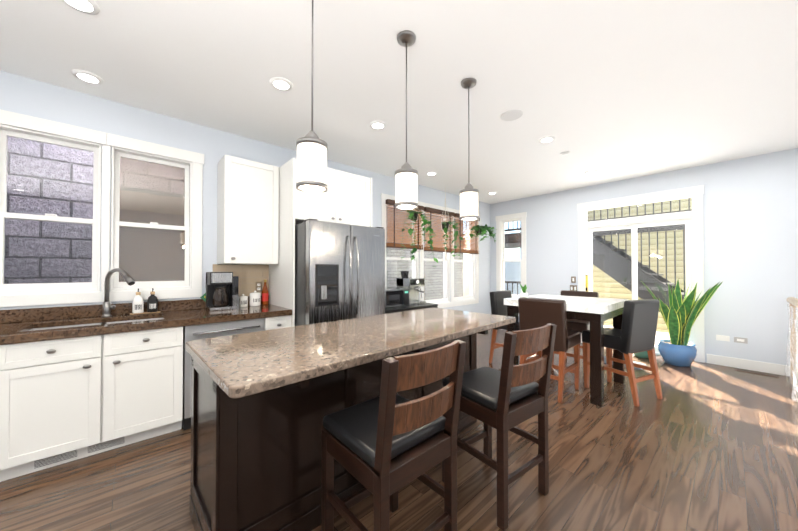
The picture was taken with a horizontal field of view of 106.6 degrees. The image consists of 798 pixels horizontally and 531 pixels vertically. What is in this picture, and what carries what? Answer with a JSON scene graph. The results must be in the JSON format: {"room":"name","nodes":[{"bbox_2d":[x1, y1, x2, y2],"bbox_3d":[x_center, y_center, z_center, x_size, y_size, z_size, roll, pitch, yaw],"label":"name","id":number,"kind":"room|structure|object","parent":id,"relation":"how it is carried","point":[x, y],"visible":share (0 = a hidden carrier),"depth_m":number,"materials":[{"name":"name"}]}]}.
{"room":"dining room and kitchen","nodes":[
{"label":"dining room and kitchen","id":0,"kind":"room"},
{"bbox_2d":[0,70,490,313],"bbox_3d":[-1.535,-0.048,3.600,9.870,2.800,0.160,1,-1,-42],"label":"wall","id":1,"kind":"structure","parent":0,"point":[31,97],"depth_m":3.01,"materials":[{"name":"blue paint"}]},
{"bbox_2d":[0,109,106,306],"bbox_3d":[-2.854,-0.428,2.400,0.702,1.465,0.182,1,-1,-42],"label":"kitchen window","id":2,"kind":"structure","parent":1,"relation":"in","point":[25,127],"depth_m":2.39,"materials":[{"name":"white wood"}]},
{"bbox_2d":[101,144,110,291],"bbox_3d":[-2.542,-0.419,2.578,0.051,1.270,0.018,1,-1,-42],"label":"window mullion","id":3,"kind":"structure","parent":1,"relation":"in","point":[105,228],"depth_m":2.57,"materials":[{"name":"white wood"}]},
{"bbox_2d":[107,133,203,301],"bbox_3d":[-2.326,-0.423,2.874,0.716,1.465,0.182,1,-1,-42],"label":"kitchen window","id":4,"kind":"structure","parent":1,"relation":"in","point":[191,163],"depth_m":2.86,"materials":[{"name":"white wood"}]},
{"bbox_2d":[119,186,184,281],"bbox_3d":[-2.441,-0.235,2.950,0.690,1.040,0.030,1,-1,-42],"label":"screen","id":5,"kind":"object","parent":4,"relation":"attached to","point":[147,236],"depth_m":2.93,"materials":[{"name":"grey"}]},
{"bbox_2d":[213,264,268,295],"bbox_3d":[-1.739,0.155,3.300,0.568,0.356,0.008,1,-1,-42],"label":"tile backsplash","id":6,"kind":"structure","parent":1,"relation":"attached to","point":[249,276],"depth_m":3.33,"materials":[{"name":"beige tile"}]},
{"bbox_2d":[256,282,261,291],"bbox_3d":[-1.606,0.233,3.407,0.070,0.115,0.008,1,-1,-42],"label":"electrical outlet","id":7,"kind":"object","parent":6,"relation":"attached to","point":[258,286],"visible":0.94,"depth_m":3.41,"materials":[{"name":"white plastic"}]},
{"bbox_2d":[217,155,278,264],"bbox_3d":[-1.609,-0.559,3.186,0.524,1.066,0.363,1,-1,-42],"label":"upper cabinet","id":8,"kind":"object","parent":1,"relation":"attached to","point":[247,211],"visible":1,"depth_m":3.06,"materials":[{"name":"white wood"}]},
{"bbox_2d":[381,193,421,287],"bbox_3d":[0.008,-0.180,4.968,0.906,1.905,0.182,1,-1,-42],"label":"window","id":9,"kind":"structure","parent":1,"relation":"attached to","point":[415,268],"depth_m":4.85,"materials":[{"name":"white"}]},
{"bbox_2d":[386,199,423,265],"bbox_3d":[0.111,-0.294,4.890,0.800,1.500,0.069,1,-1,-42],"label":"window blinds","id":10,"kind":"object","parent":1,"relation":"attached to","point":[396,243],"visible":0.83,"depth_m":4.83,"materials":[{"name":"brown wood"}]},
{"bbox_2d":[419,210,453,301],"bbox_3d":[0.717,-0.167,5.502,0.951,1.710,0.018,1,-1,-42],"label":"window mullion","id":11,"kind":"object","parent":1,"relation":"attached to","point":[421,271],"visible":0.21,"depth_m":5.75,"materials":[{"name":"white wood"}]},
{"bbox_2d":[422,202,452,307],"bbox_3d":[0.666,-0.174,5.558,0.859,1.905,0.182,1,-1,-42],"label":"window","id":12,"kind":"structure","parent":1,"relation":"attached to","point":[444,302],"depth_m":5.70,"materials":[{"name":"white"}]},
{"bbox_2d":[423,207,454,252],"bbox_3d":[0.751,-0.277,5.464,0.800,1.520,0.069,1,-1,-42],"label":"window blinds","id":13,"kind":"object","parent":1,"relation":"attached to","point":[431,211],"visible":0.81,"depth_m":5.43,"materials":[{"name":"brown wood"}]},
{"bbox_2d":[453,209,478,306],"bbox_3d":[1.324,-0.168,6.148,0.906,1.905,0.182,1,-1,-42],"label":"window","id":14,"kind":"structure","parent":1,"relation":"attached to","point":[472,297],"depth_m":6.32,"materials":[{"name":"white"}]},
{"bbox_2d":[454,213,479,289],"bbox_3d":[1.391,-0.271,6.039,0.800,1.520,0.069,1,-1,-42],"label":"window blinds","id":15,"kind":"object","parent":1,"relation":"attached to","point":[473,250],"visible":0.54,"depth_m":6.02,"materials":[{"name":"brown wood"}]},
{"bbox_2d":[0,329,797,530],"bbox_3d":[0.530,1.356,1.165,10.030,0.060,6.520,1,-1,-42],"label":"floor","id":16,"kind":"structure","parent":0,"point":[700,446],"depth_m":1.91,"materials":[{"name":"brown wood"}]},
{"bbox_2d":[0,341,39,481],"bbox_3d":[-3.009,0.895,1.701,1.089,0.874,0.678,1,-1,-42],"label":"base cabinet","id":17,"kind":"object","parent":16,"relation":"on","point":[13,357],"depth_m":1.81,"materials":[{"name":"white wood"}]},
{"bbox_2d":[12,339,182,477],"bbox_3d":[-2.331,1.019,2.308,0.997,0.640,0.678,1,-1,-42],"label":"base cabinet","id":18,"kind":"object","parent":16,"relation":"on","point":[66,400],"depth_m":2.06,"materials":[{"name":"white wood"}]},
{"bbox_2d":[182,318,263,429],"bbox_3d":[-1.701,0.910,2.822,0.614,0.868,0.701,1,-1,-42],"label":"dishwasher","id":19,"kind":"object","parent":16,"relation":"on","point":[201,331],"visible":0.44,"depth_m":2.46,"materials":[{"name":"silver metal"}]},
{"bbox_2d":[264,315,290,330],"bbox_3d":[-1.400,0.911,3.145,0.254,0.874,0.678,1,-1,-42],"label":"base cabinet","id":20,"kind":"object","parent":16,"relation":"on","point":[270,323],"depth_m":2.89,"materials":[{"name":"white wood"}]},
{"bbox_2d":[0,296,291,344],"bbox_3d":[-2.625,0.398,2.038,3.568,0.155,0.698,1,-1,-42],"label":"countertop","id":21,"kind":"structure","parent":20,"relation":"on","point":[17,326],"depth_m":2.38,"materials":[{"name":"stone"}]},
{"bbox_2d":[30,318,160,330],"bbox_3d":[-2.306,0.561,2.304,0.764,0.195,0.434,1,-1,-42],"label":"sink","id":22,"kind":"object","parent":21,"relation":"in","point":[33,329],"visible":0.04,"depth_m":2.41,"materials":[{"name":"silver metal"}]},
{"bbox_2d":[102,268,134,316],"bbox_3d":[-2.361,0.219,2.501,0.207,0.410,0.258,1,-1,-42],"label":"faucet","id":23,"kind":"object","parent":21,"relation":"on","point":[107,307],"visible":1,"depth_m":2.51,"materials":[{"name":"silver metal"}]},
{"bbox_2d":[130,311,160,314],"bbox_3d":[-2.292,0.421,2.687,0.210,0.011,0.090,1,-1,-42],"label":"soap tray","id":24,"kind":"object","parent":21,"relation":"on","point":[144,313],"visible":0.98,"depth_m":2.66,"materials":[{"name":"brown wood"}]},
{"bbox_2d":[132,288,143,312],"bbox_3d":[-2.328,0.304,2.653,0.076,0.219,0.080,1,-1,-42],"label":"hand soap bottle","id":25,"kind":"object","parent":24,"relation":"on","point":[138,304],"visible":1,"depth_m":2.63,"materials":[{"name":"white ceramic"}]},
{"bbox_2d":[147,288,157,311],"bbox_3d":[-2.254,0.305,2.720,0.076,0.219,0.080,1,-1,-42],"label":"dish soap bottle","id":26,"kind":"object","parent":24,"relation":"on","point":[152,303],"visible":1,"depth_m":2.70,"materials":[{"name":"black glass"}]},
{"bbox_2d":[206,272,238,310],"bbox_3d":[-1.776,0.242,3.000,0.255,0.375,0.267,1,-1,-42],"label":"coffee maker","id":27,"kind":"object","parent":21,"relation":"on","point":[221,290],"visible":1,"depth_m":2.95,"materials":[{"name":"silver metal"}]},
{"bbox_2d":[239,294,247,306],"bbox_3d":[-1.677,0.364,3.200,0.092,0.137,0.092,1,-1,-42],"label":"sugar canister","id":28,"kind":"object","parent":21,"relation":"on","point":[243,300],"visible":0.92,"depth_m":3.17,"materials":[{"name":"white ceramic"}]},
{"bbox_2d":[250,291,260,305],"bbox_3d":[-1.594,0.350,3.294,0.112,0.167,0.112,1,-1,-42],"label":"coffee canister","id":29,"kind":"object","parent":21,"relation":"on","point":[255,298],"visible":1,"depth_m":3.25,"materials":[{"name":"white ceramic"}]},
{"bbox_2d":[262,279,268,304],"bbox_3d":[-1.528,0.292,3.394,0.071,0.285,0.072,1,-1,-42],"label":"syrup bottle","id":30,"kind":"object","parent":21,"relation":"on","point":[265,294],"visible":1,"depth_m":3.37,"materials":[{"name":"brown glass"}]},
{"bbox_2d":[269,158,371,326],"bbox_3d":[-0.924,0.132,3.561,0.990,2.440,0.708,1,-1,-42],"label":"cabinet","id":31,"kind":"object","parent":16,"relation":"on","point":[346,198],"visible":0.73,"depth_m":3.23,"materials":[{"name":"white wood"}]},
{"bbox_2d":[189,330,487,530],"bbox_3d":[-0.148,0.891,2.002,1.991,0.889,0.860,1,-1,-42],"label":"kitchen island","id":32,"kind":"object","parent":16,"relation":"on","point":[256,462],"visible":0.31,"depth_m":1.42,"materials":[{"name":"black wood"}]},
{"bbox_2d":[185,308,515,397],"bbox_3d":[-0.097,0.425,1.995,2.104,0.040,0.950,1,-1,-42],"label":"island countertop","id":33,"kind":"structure","parent":32,"relation":"on","point":[241,365],"depth_m":1.52,"materials":[{"name":"stone"}]},
{"bbox_2d":[295,219,384,325],"bbox_3d":[-0.788,0.452,3.406,0.916,1.797,1.018,1,-1,-42],"label":"refrigerator","id":34,"kind":"object","parent":16,"relation":"on","point":[339,271],"visible":0.54,"depth_m":2.99,"materials":[{"name":"grey metal"}]},
{"bbox_2d":[321,340,465,530],"bbox_3d":[-0.028,0.826,1.335,0.440,1.003,0.520,1,-1,-42],"label":"bar stool","id":35,"kind":"object","parent":16,"relation":"on","point":[386,445],"visible":1,"depth_m":1.21,"materials":[{"name":"brown wood"}]},
{"bbox_2d":[385,303,437,313],"bbox_3d":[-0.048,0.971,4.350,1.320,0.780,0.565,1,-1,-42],"label":"countertop","id":36,"kind":"structure","parent":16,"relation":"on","point":[395,309],"depth_m":4.26,"materials":[{"name":"black stone"}]},
{"bbox_2d":[385,287,408,307],"bbox_3d":[-0.136,0.450,4.364,0.460,0.260,0.365,1,-1,-42],"label":"microwave","id":37,"kind":"object","parent":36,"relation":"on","point":[396,296],"visible":0.71,"depth_m":4.22,"materials":[{"name":"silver metal"}]},
{"bbox_2d":[396,271,425,304],"bbox_3d":[0.218,0.325,4.659,0.340,0.515,0.401,1,-1,-42],"label":"espresso machine","id":38,"kind":"object","parent":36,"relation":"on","point":[413,285],"visible":0.85,"depth_m":4.62,"materials":[{"name":"silver metal"}]},
{"bbox_2d":[442,323,556,530],"bbox_3d":[0.592,0.831,1.778,0.440,1.003,0.520,0,-1,-36],"label":"bar stool","id":39,"kind":"object","parent":16,"relation":"on","point":[510,396],"visible":0.94,"depth_m":1.63,"materials":[{"name":"brown wood"}]},
{"bbox_2d":[489,290,536,362],"bbox_3d":[1.612,0.855,4.149,0.470,1.012,0.545,1,-1,-42],"label":"dining chair","id":40,"kind":"object","parent":16,"relation":"on","point":[498,306],"visible":0.21,"depth_m":4.16,"materials":[{"name":"black leather"}]},
{"bbox_2d":[518,297,580,402],"bbox_3d":[1.649,0.845,3.265,0.545,1.012,0.470,1,-1,-42],"label":"dining chair","id":41,"kind":"object","parent":16,"relation":"on","point":[536,312],"visible":0.73,"depth_m":3.08,"materials":[{"name":"brown wood"}]},
{"bbox_2d":[504,294,627,405],"bbox_3d":[1.977,0.869,3.532,1.020,0.965,1.020,1,-1,-42],"label":"dining table","id":42,"kind":"object","parent":16,"relation":"on","point":[596,312],"visible":0.65,"depth_m":2.99,"materials":[{"name":"wood"}]},
{"bbox_2d":[520,284,527,296],"bbox_3d":[1.511,0.296,3.605,0.116,0.181,0.092,1,-1,-42],"label":"potted plant","id":43,"kind":"object","parent":42,"relation":"on","point":[524,293],"visible":0.83,"depth_m":3.59,"materials":[{"name":"white ceramic"}]},
{"bbox_2d":[552,290,598,372],"bbox_3d":[2.413,0.854,4.098,0.545,1.012,0.470,1,-1,-42],"label":"dining chair","id":44,"kind":"object","parent":16,"relation":"on","point":[577,325],"visible":0.31,"depth_m":3.92,"materials":[{"name":"brown leather"}]},
{"bbox_2d":[586,275,587,290],"bbox_3d":[3.327,0.760,5.259,0.039,1.220,0.029,1,-1,-42],"label":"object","id":45,"kind":"object","parent":16,"relation":"on","point":[586,282],"visible":0.35,"depth_m":5.25,"materials":[{"name":"yellow"}]},
{"bbox_2d":[582,299,662,406],"bbox_3d":[2.370,0.845,3.185,0.470,1.012,0.545,0,-1,-24],"label":"dining chair","id":46,"kind":"object","parent":16,"relation":"on","point":[636,333],"visible":0.98,"depth_m":3.00,"materials":[{"name":"black leather"}]},
{"bbox_2d":[604,356,645,369],"bbox_3d":[3.064,1.354,4.247,0.440,0.010,0.700,1,-1,-42],"label":"door mat","id":47,"kind":"object","parent":16,"relation":"on","point":[635,368],"visible":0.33,"depth_m":4.13,"materials":[{"name":"grey"}]},
{"bbox_2d":[633,351,648,357],"bbox_3d":[3.650,1.097,4.485,0.294,0.530,0.287,1,-1,-42],"label":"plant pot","id":48,"kind":"object","parent":16,"relation":"on","point":[644,354],"visible":0.04,"depth_m":4.40,"materials":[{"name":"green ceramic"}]},
{"bbox_2d":[641,280,721,366],"bbox_3d":[3.828,0.762,4.073,0.544,1.190,0.841,1,-1,-42],"label":"snake plant","id":49,"kind":"object","parent":16,"relation":"on","point":[677,348],"visible":0.98,"depth_m":4.01,"materials":[{"name":"green plant"}]},
{"bbox_2d":[735,368,778,377],"bbox_3d":[4.540,1.351,3.779,0.110,0.006,0.350,1,-1,-42],"label":"floor vent","id":50,"kind":"object","parent":16,"relation":"in","point":[760,373],"visible":1,"depth_m":3.75,"materials":[{"name":"brown metal"}]},
{"bbox_2d":[785,297,797,399],"bbox_3d":[3.259,0.839,2.253,3.618,0.998,0.188,1,-1,-42],"label":"fireplace","id":51,"kind":"object","parent":16,"relation":"on","point":[792,331],"visible":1,"depth_m":3.31,"materials":[{"name":"wood"}]},
{"bbox_2d":[0,0,797,203],"bbox_3d":[0.530,-1.514,1.196,10.030,0.080,6.520,1,-1,-42],"label":"ceiling","id":52,"kind":"structure","parent":0,"point":[612,90],"depth_m":2.28,"materials":[{"name":"white paint"}]},
{"bbox_2d":[61,0,99,14],"bbox_3d":[-1.773,-1.462,1.642,0.172,0.011,0.172,1,-1,-42],"label":"recessed light","id":53,"kind":"object","parent":52,"relation":"in","point":[90,7],"visible":0.92,"depth_m":1.67,"materials":[{"name":"white plastic"}]},
{"bbox_2d":[72,69,103,84],"bbox_3d":[-2.396,-1.455,2.291,0.172,0.011,0.172,1,-1,-42],"label":"recessed light","id":54,"kind":"object","parent":52,"relation":"in","point":[88,77],"visible":0.92,"depth_m":2.28,"materials":[{"name":"white plastic"}]},
{"bbox_2d":[270,77,292,90],"bbox_3d":[-0.940,-1.454,2.376,0.172,0.011,0.172,1,-1,-42],"label":"recessed light","id":55,"kind":"object","parent":52,"relation":"in","point":[281,83],"visible":0.96,"depth_m":2.36,"materials":[{"name":"white plastic"}]},
{"bbox_2d":[296,0,327,192],"bbox_3d":[-0.429,-0.925,1.472,0.150,1.088,0.150,1,-1,-42],"label":"pendant light","id":56,"kind":"object","parent":52,"relation":"hanging from","point":[312,148],"visible":1,"depth_m":1.41,"materials":[{"name":"brushed nickel"},{"name":"frosted white glass"}]},
{"bbox_2d":[370,121,385,129],"bbox_3d":[-0.217,-1.447,3.052,0.172,0.011,0.172,1,-1,-42],"label":"recessed light","id":57,"kind":"object","parent":52,"relation":"in","point":[378,125],"visible":0.94,"depth_m":3.04,"materials":[{"name":"white"}]},
{"bbox_2d":[395,30,417,209],"bbox_3d":[0.047,-0.920,1.899,0.150,1.088,0.150,1,-1,-42],"label":"pendant light","id":58,"kind":"object","parent":52,"relation":"hanging from","point":[406,186],"visible":1,"depth_m":1.85,"materials":[{"name":"white glass"}]},
{"bbox_2d":[400,210,438,268],"bbox_3d":[0.287,-0.701,4.620,0.634,1.467,0.458,1,-1,-42],"label":"hanging plant","id":59,"kind":"object","parent":52,"relation":"hanging from","point":[413,215],"visible":0.96,"depth_m":4.63,"materials":[{"name":"green plant"}]},
{"bbox_2d":[426,172,436,175],"bbox_3d":[0.503,-1.431,4.585,0.172,0.011,0.172,1,-1,-42],"label":"recessed light","id":60,"kind":"object","parent":52,"relation":"in","point":[431,173],"visible":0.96,"depth_m":4.56,"materials":[{"name":"white"}]},
{"bbox_2d":[441,193,464,265],"bbox_3d":[0.923,-0.715,5.169,0.532,1.428,0.441,1,-1,-42],"label":"hanging plant","id":61,"kind":"object","parent":52,"relation":"hanging from","point":[445,226],"visible":1,"depth_m":5.22,"materials":[{"name":"green plant"}]},
{"bbox_2d":[459,78,478,220],"bbox_3d":[0.553,-0.915,2.353,0.150,1.088,0.150,1,-1,-42],"label":"pendant light","id":62,"kind":"object","parent":52,"relation":"hanging from","point":[469,193],"visible":1,"depth_m":2.30,"materials":[{"name":"white glass"}]},
{"bbox_2d":[469,208,496,252],"bbox_3d":[1.677,-0.843,5.792,0.812,1.158,0.477,1,-1,-42],"label":"hanging plant","id":63,"kind":"object","parent":52,"relation":"hanging from","point":[478,229],"visible":0.96,"depth_m":5.80,"materials":[{"name":"green plant"}]},
{"bbox_2d":[500,110,522,120],"bbox_3d":[1.083,-1.451,2.862,0.206,0.007,0.206,1,-1,-42],"label":"ceiling speaker","id":64,"kind":"object","parent":52,"relation":"attached to","point":[510,115],"visible":1,"depth_m":2.85,"materials":[{"name":"white plastic"}]},
{"bbox_2d":[539,136,554,142],"bbox_3d":[1.685,-1.444,3.389,0.172,0.011,0.172,1,-1,-42],"label":"recessed light","id":65,"kind":"object","parent":52,"relation":"in","point":[547,139],"visible":0.88,"depth_m":3.37,"materials":[{"name":"white"}]},
{"bbox_2d":[490,148,797,365],"bbox_3d":[4.202,-0.038,4.477,0.160,2.800,6.200,1,-1,-42],"label":"wall","id":66,"kind":"structure","parent":0,"point":[750,222],"depth_m":4.03,"materials":[{"name":"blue paint"}]},
{"bbox_2d":[495,212,526,297],"bbox_3d":[2.447,-0.175,6.411,0.182,1.885,0.694,1,-1,-42],"label":"window","id":67,"kind":"structure","parent":66,"relation":"in","point":[502,220],"depth_m":6.51,"materials":[{"name":"white wood"}]},
{"bbox_2d":[571,277,575,282],"bbox_3d":[3.203,0.242,5.459,0.008,0.115,0.075,1,-1,-42],"label":"switch plate","id":68,"kind":"object","parent":66,"relation":"attached to","point":[573,279],"visible":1,"depth_m":5.46,"materials":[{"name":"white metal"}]},
{"bbox_2d":[570,285,576,290],"bbox_3d":[3.203,0.403,5.457,0.008,0.115,0.120,1,-1,-42],"label":"switch plate","id":69,"kind":"object","parent":66,"relation":"attached to","point":[573,287],"visible":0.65,"depth_m":5.46,"materials":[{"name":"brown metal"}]},
{"bbox_2d":[577,185,704,362],"bbox_3d":[3.837,0.111,4.847,0.166,2.510,1.614,1,-1,-42],"label":"sliding glass door","id":70,"kind":"structure","parent":66,"relation":"in","point":[692,220],"depth_m":4.64,"materials":[{"name":"white"}]},
{"bbox_2d":[716,335,729,341],"bbox_3d":[4.439,0.983,4.074,0.008,0.075,0.125,1,-1,-42],"label":"electrical outlet plate","id":71,"kind":"object","parent":66,"relation":"attached to","point":[722,338],"visible":1,"depth_m":4.07,"materials":[{"name":"white plastic"}]},
{"bbox_2d":[734,337,747,343],"bbox_3d":[4.545,0.981,3.955,0.008,0.072,0.120,1,-1,-42],"label":"electrical outlet plate","id":72,"kind":"object","parent":66,"relation":"attached to","point":[740,340],"visible":1,"depth_m":3.95,"materials":[{"name":"grey plastic"}]},
{"bbox_2d":[707,354,797,375],"bbox_3d":[4.424,1.293,4.085,0.013,0.130,5.340,1,-1,-42],"label":"baseboard","id":73,"kind":"structure","parent":66,"relation":"attached to","point":[772,368],"depth_m":3.89,"materials":[{"name":"white wood"}]},
{"label":"outside","id":74,"kind":"structure","parent":0,"visible":0},
{"bbox_2d":[4,137,184,283],"bbox_3d":[-3.960,-0.695,2.902,7.120,6.080,0.230,1,-1,-42],"label":"wall","id":75,"kind":"structure","parent":74,"point":[50,190],"depth_m":3.10,"materials":[{"name":"grey brick"}]},
{"bbox_2d":[386,206,462,299],"bbox_3d":[0.288,-0.609,7.152,4.880,6.000,0.800,1,-1,-42],"label":"wall","id":76,"kind":"structure","parent":74,"point":[432,279],"depth_m":7.91,"materials":[{"name":"grey brick"}]},
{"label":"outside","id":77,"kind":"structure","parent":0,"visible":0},
{"bbox_2d":[505,221,521,294],"bbox_3d":[4.142,-1.590,8.909,4.210,8.000,2.950,1,-1,-42],"label":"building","id":78,"kind":"structure","parent":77,"point":[508,285],"depth_m":9.74,"materials":[{"name":"grey"}]},
{"bbox_2d":[459,224,685,345],"bbox_3d":[4.884,0.380,5.690,2.478,2.490,8.700,1,-1,-42],"label":"stairs","id":79,"kind":"structure","parent":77,"point":[599,254],"depth_m":5.79,"materials":[{"name":"grey"}]},
{"bbox_2d":[457,198,691,296],"bbox_3d":[4.057,-0.402,5.964,0.125,2.960,7.000,1,-1,-42],"label":"railing","id":80,"kind":"object","parent":79,"relation":"attached to","point":[645,214],"depth_m":5.35,"materials":[{"name":"black"}]},
{"bbox_2d":[588,198,691,332],"bbox_3d":[6.732,-0.876,5.616,0.205,6.500,6.100,1,-1,-42],"label":"siding","id":81,"kind":"object","parent":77,"point":[621,288],"depth_m":6.72,"materials":[{"name":"yellow wood"}]}
]}

